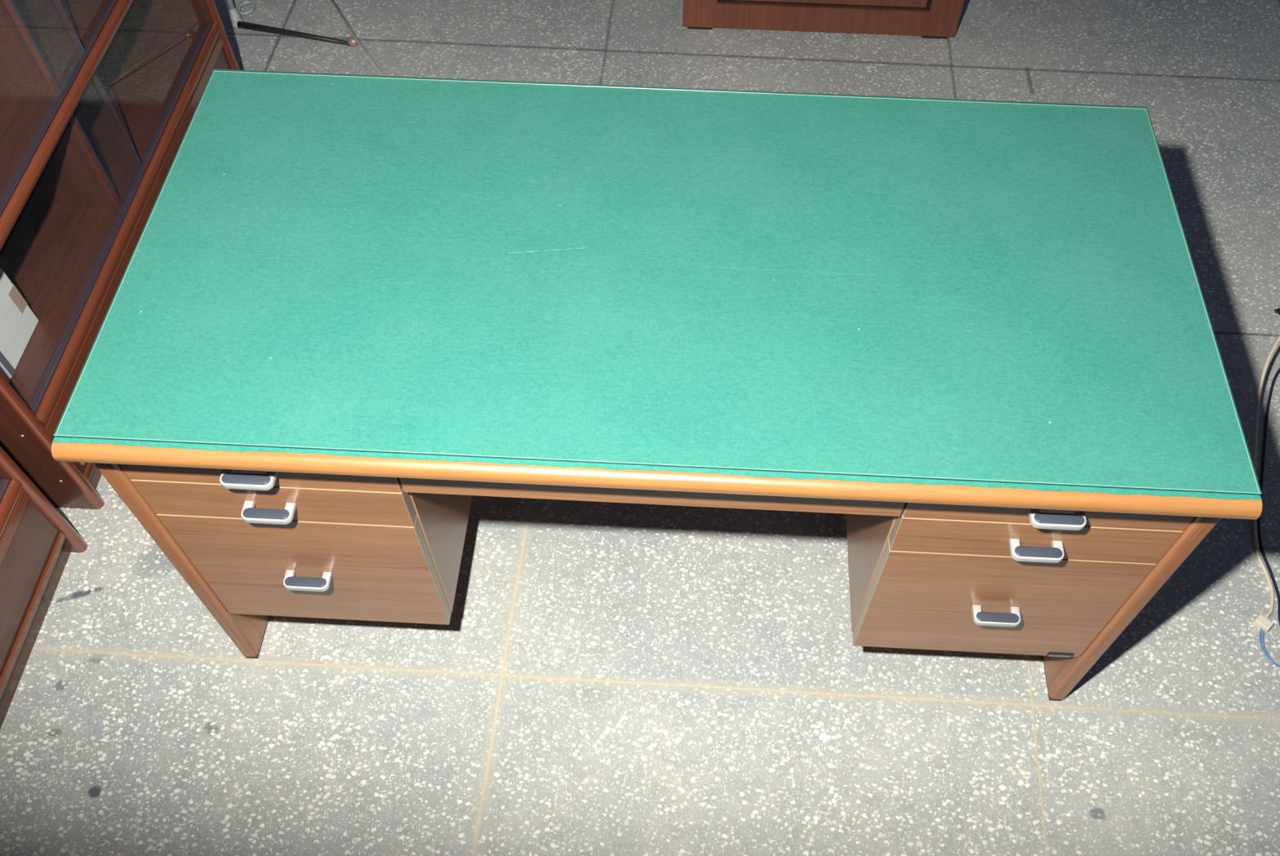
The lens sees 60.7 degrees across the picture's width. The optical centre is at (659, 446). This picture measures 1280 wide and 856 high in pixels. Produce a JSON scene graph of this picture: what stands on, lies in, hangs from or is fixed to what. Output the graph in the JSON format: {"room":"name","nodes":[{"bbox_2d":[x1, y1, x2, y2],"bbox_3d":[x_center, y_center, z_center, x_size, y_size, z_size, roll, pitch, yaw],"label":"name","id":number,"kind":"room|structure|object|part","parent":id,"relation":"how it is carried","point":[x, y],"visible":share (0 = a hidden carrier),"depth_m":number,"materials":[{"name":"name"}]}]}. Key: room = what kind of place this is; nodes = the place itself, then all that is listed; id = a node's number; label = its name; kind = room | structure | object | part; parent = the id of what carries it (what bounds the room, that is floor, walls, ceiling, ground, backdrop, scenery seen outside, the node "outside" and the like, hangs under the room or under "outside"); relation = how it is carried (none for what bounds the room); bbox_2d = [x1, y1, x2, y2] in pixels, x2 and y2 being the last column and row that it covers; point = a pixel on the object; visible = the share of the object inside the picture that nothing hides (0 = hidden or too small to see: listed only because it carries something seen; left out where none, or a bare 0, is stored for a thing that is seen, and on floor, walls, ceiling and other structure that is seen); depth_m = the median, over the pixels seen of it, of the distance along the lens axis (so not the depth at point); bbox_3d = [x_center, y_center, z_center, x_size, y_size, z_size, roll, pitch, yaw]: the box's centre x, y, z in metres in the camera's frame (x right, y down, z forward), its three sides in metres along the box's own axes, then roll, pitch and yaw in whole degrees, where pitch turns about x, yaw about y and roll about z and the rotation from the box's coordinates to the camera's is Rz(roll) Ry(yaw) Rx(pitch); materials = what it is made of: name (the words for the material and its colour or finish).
{"room":"office","nodes":[
{"label":"office","id":0,"kind":"room"},
{"bbox_2d":[0,0,1279,855],"bbox_3d":[0.047,-0.583,2.665,10.000,0.050,9.500,3,56,1],"label":"floor","id":1,"kind":"structure","parent":0,"point":[602,678],"depth_m":1.98,"materials":[{"name":"stone"}]},
{"bbox_2d":[0,446,87,729],"bbox_3d":[-1.285,0.283,1.201,0.317,1.400,1.189,3,56,1],"label":"cabinet","id":2,"kind":"object","parent":1,"relation":"on","point":[37,542],"visible":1,"depth_m":1.92,"materials":[{"name":"brown wood"}]},
{"bbox_3d":[-1.284,0.533,1.576,0.304,0.028,1.139,3,56,1],"label":"shelf","id":3,"kind":"part","parent":2,"relation":"part of","materials":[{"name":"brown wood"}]},
{"bbox_3d":[-1.149,0.594,1.655,0.022,0.170,1.139,3,56,1],"label":"board","id":4,"kind":"part","parent":2,"relation":"part of","materials":[{"name":"brown wood"}]},
{"bbox_3d":[-1.255,-0.201,1.525,0.317,1.400,0.024,3,56,1],"label":"panel","id":5,"kind":"part","parent":2,"relation":"part of","materials":[{"name":"brown wood"}]},
{"bbox_2d":[0,0,239,509],"bbox_3d":[-1.220,-0.763,1.901,0.317,1.400,1.189,3,56,1],"label":"bookcase","id":6,"kind":"object","parent":1,"relation":"on","point":[100,99],"visible":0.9,"depth_m":2.13,"materials":[{"name":"brown wood"}]},
{"bbox_2d":[0,267,38,382],"bbox_3d":[-1.239,-0.190,1.940,0.132,0.144,0.218,3,56,1],"label":"box","id":7,"kind":"object","parent":6,"relation":"on","point":[18,322],"visible":1,"depth_m":1.98,"materials":[{"name":"cardboard"}]},
{"bbox_3d":[-1.094,-0.543,1.769,0.004,0.254,0.638,3,56,1],"label":"glass door","id":8,"kind":"part","parent":6,"relation":"part of","materials":[{"name":"clear glass"}]},
{"bbox_3d":[-1.250,-0.281,1.578,0.317,1.400,0.024,3,56,1],"label":"panel","id":9,"kind":"part","parent":6,"relation":"part of","materials":[{"name":"brown wood"}]},
{"bbox_3d":[-1.077,-0.971,2.055,0.004,0.254,0.607,3,56,1],"label":"glass door","id":10,"kind":"part","parent":6,"relation":"part of","materials":[{"name":"clear glass"}]},
{"bbox_3d":[-1.216,-0.678,2.029,0.304,0.028,1.139,3,56,1],"label":"shelf","id":11,"kind":"part","parent":6,"relation":"part of","materials":[{"name":"brown wood"}]},
{"bbox_3d":[-1.097,-0.385,2.005,0.004,0.254,0.638,3,56,1],"label":"glass door","id":12,"kind":"part","parent":6,"relation":"part of","materials":[{"name":"clear glass"}]},
{"bbox_3d":[-1.083,-0.455,2.350,0.022,0.182,1.139,3,56,1],"label":"board","id":13,"kind":"part","parent":6,"relation":"part of","materials":[{"name":"brown wood"}]},
{"bbox_3d":[-1.079,-0.813,2.292,0.004,0.254,0.607,3,56,1],"label":"glass door","id":14,"kind":"part","parent":6,"relation":"part of","materials":[{"name":"clear glass"}]},
{"bbox_3d":[-1.189,-1.246,2.224,0.317,1.400,0.024,3,56,1],"label":"panel","id":15,"kind":"part","parent":6,"relation":"part of","materials":[{"name":"brown wood"}]},
{"bbox_2d":[226,0,383,75],"bbox_3d":[-0.962,-1.212,2.758,0.279,0.486,0.653,-26,60,-17],"label":"metal stand","id":16,"kind":"object","parent":1,"relation":"on","point":[236,21],"visible":0.98,"depth_m":2.97,"materials":[{"name":"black metal"}]},
{"bbox_3d":[-0.838,-1.130,2.961,0.016,0.046,0.602,-26,60,-17],"label":"rod","id":17,"kind":"part","parent":16,"relation":"part of","materials":[{"name":"silver metal"}]},
{"bbox_2d":[51,68,1262,701],"bbox_3d":[0.003,-0.054,1.830,1.474,0.751,0.728,3,56,1],"label":"office desk","id":18,"kind":"object","parent":1,"relation":"on","point":[344,313],"visible":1,"depth_m":1.50,"materials":[{"name":"green fabric"}]},
{"bbox_3d":[-0.719,-0.095,1.867,0.026,0.702,0.675,3,56,1],"label":"panel","id":19,"kind":"part","parent":18,"relation":"part of","materials":[{"name":"brown wood"}]},
{"bbox_3d":[-0.540,0.042,1.433,0.070,0.010,0.030,3,56,1],"label":"handle","id":20,"kind":"part","parent":18,"relation":"part of","materials":[{"name":"metal"}]},
{"bbox_3d":[-0.533,0.015,1.440,0.372,0.106,0.022,3,56,1],"label":"drawer","id":21,"kind":"part","parent":18,"relation":"part of","materials":[{"name":"brown wood"}]},
{"bbox_3d":[-0.541,0.092,1.508,0.070,0.010,0.030,3,56,1],"label":"handle","id":22,"kind":"part","parent":18,"relation":"part of","materials":[{"name":"metal"}]},
{"bbox_3d":[-0.534,0.071,1.524,0.372,0.090,0.022,3,56,1],"label":"drawer","id":23,"kind":"part","parent":18,"relation":"part of","materials":[{"name":"brown wood"}]},
{"bbox_3d":[-0.536,0.190,1.701,0.372,0.330,0.022,3,56,1],"label":"drawer","id":24,"kind":"part","parent":18,"relation":"part of","materials":[{"name":"brown wood"}]},
{"bbox_3d":[-0.542,0.208,1.681,0.070,0.010,0.030,3,56,1],"label":"handle","id":25,"kind":"part","parent":18,"relation":"part of","materials":[{"name":"metal"}]},
{"bbox_3d":[0.007,-0.270,1.526,1.473,0.005,0.707,3,56,1],"label":"glass","id":26,"kind":"part","parent":18,"relation":"part of","materials":[{"name":"glass"}]},
{"bbox_3d":[0.511,0.258,1.658,0.070,0.010,0.030,3,56,1],"label":"handle","id":27,"kind":"part","parent":18,"relation":"part of","materials":[{"name":"metal"}]},
{"bbox_3d":[0.509,0.240,1.678,0.373,0.330,0.022,3,56,1],"label":"drawer","id":28,"kind":"part","parent":18,"relation":"part of","materials":[{"name":"brown wood"}]},
{"bbox_3d":[0.511,0.122,1.501,0.373,0.090,0.022,3,56,1],"label":"drawer","id":29,"kind":"part","parent":18,"relation":"part of","materials":[{"name":"brown wood"}]},
{"bbox_3d":[0.513,0.143,1.485,0.070,0.010,0.030,3,56,1],"label":"handle","id":30,"kind":"part","parent":18,"relation":"part of","materials":[{"name":"metal"}]},
{"bbox_3d":[0.512,0.066,1.417,0.373,0.106,0.022,3,56,1],"label":"drawer","id":31,"kind":"part","parent":18,"relation":"part of","materials":[{"name":"brown wood"}]},
{"bbox_3d":[0.514,0.093,1.410,0.070,0.010,0.030,3,56,1],"label":"handle","id":32,"kind":"part","parent":18,"relation":"part of","materials":[{"name":"metal"}]},
{"bbox_3d":[0.660,0.344,1.799,0.042,0.015,0.001,3,56,1],"label":"name plate","id":33,"kind":"part","parent":18,"relation":"part of","materials":[{"name":"silver metal"}]},
{"bbox_3d":[0.726,-0.025,1.835,0.026,0.702,0.675,3,56,1],"label":"panel","id":34,"kind":"part","parent":18,"relation":"part of","materials":[{"name":"brown wood"}]},
{"bbox_2d":[682,0,964,39],"bbox_3d":[0.449,-1.512,2.779,0.746,0.800,0.380,3,56,1],"label":"base cabinet","id":35,"kind":"object","parent":1,"relation":"on","point":[926,19],"visible":1,"depth_m":2.96,"materials":[{"name":"red wood"}]},
{"bbox_2d":[1251,614,1279,667],"bbox_3d":[1.133,0.374,1.996,0.051,0.017,0.138,-24,60,-16],"label":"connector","id":36,"kind":"object","parent":1,"relation":"on","point":[1261,623],"visible":1,"depth_m":2.02,"materials":[{"name":"beige plastic"}]},
{"bbox_2d":[1252,335,1279,617],"bbox_3d":[1.276,-0.078,2.206,0.139,0.174,0.891,23,59,14],"label":"cable","id":37,"kind":"object","parent":1,"relation":"on","point":[1269,612],"visible":0.85,"depth_m":2.20,"materials":[{"name":"white plastic"}]},
{"bbox_2d":[1257,368,1279,626],"bbox_3d":[1.315,0.055,2.202,0.195,0.033,0.946,15,57,9],"label":"cable","id":38,"kind":"object","parent":1,"relation":"on","point":[1277,372],"visible":0.93,"depth_m":2.20,"materials":[{"name":"black plastic"}]},
{"bbox_2d":[1274,308,1279,315],"bbox_3d":[1.405,-0.294,2.444,0.050,0.015,0.036,3,56,1],"label":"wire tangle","id":39,"kind":"object","parent":1,"relation":"on","point":[1277,310],"visible":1,"depth_m":2.45,"materials":[{"name":"black plastic"}]}
]}

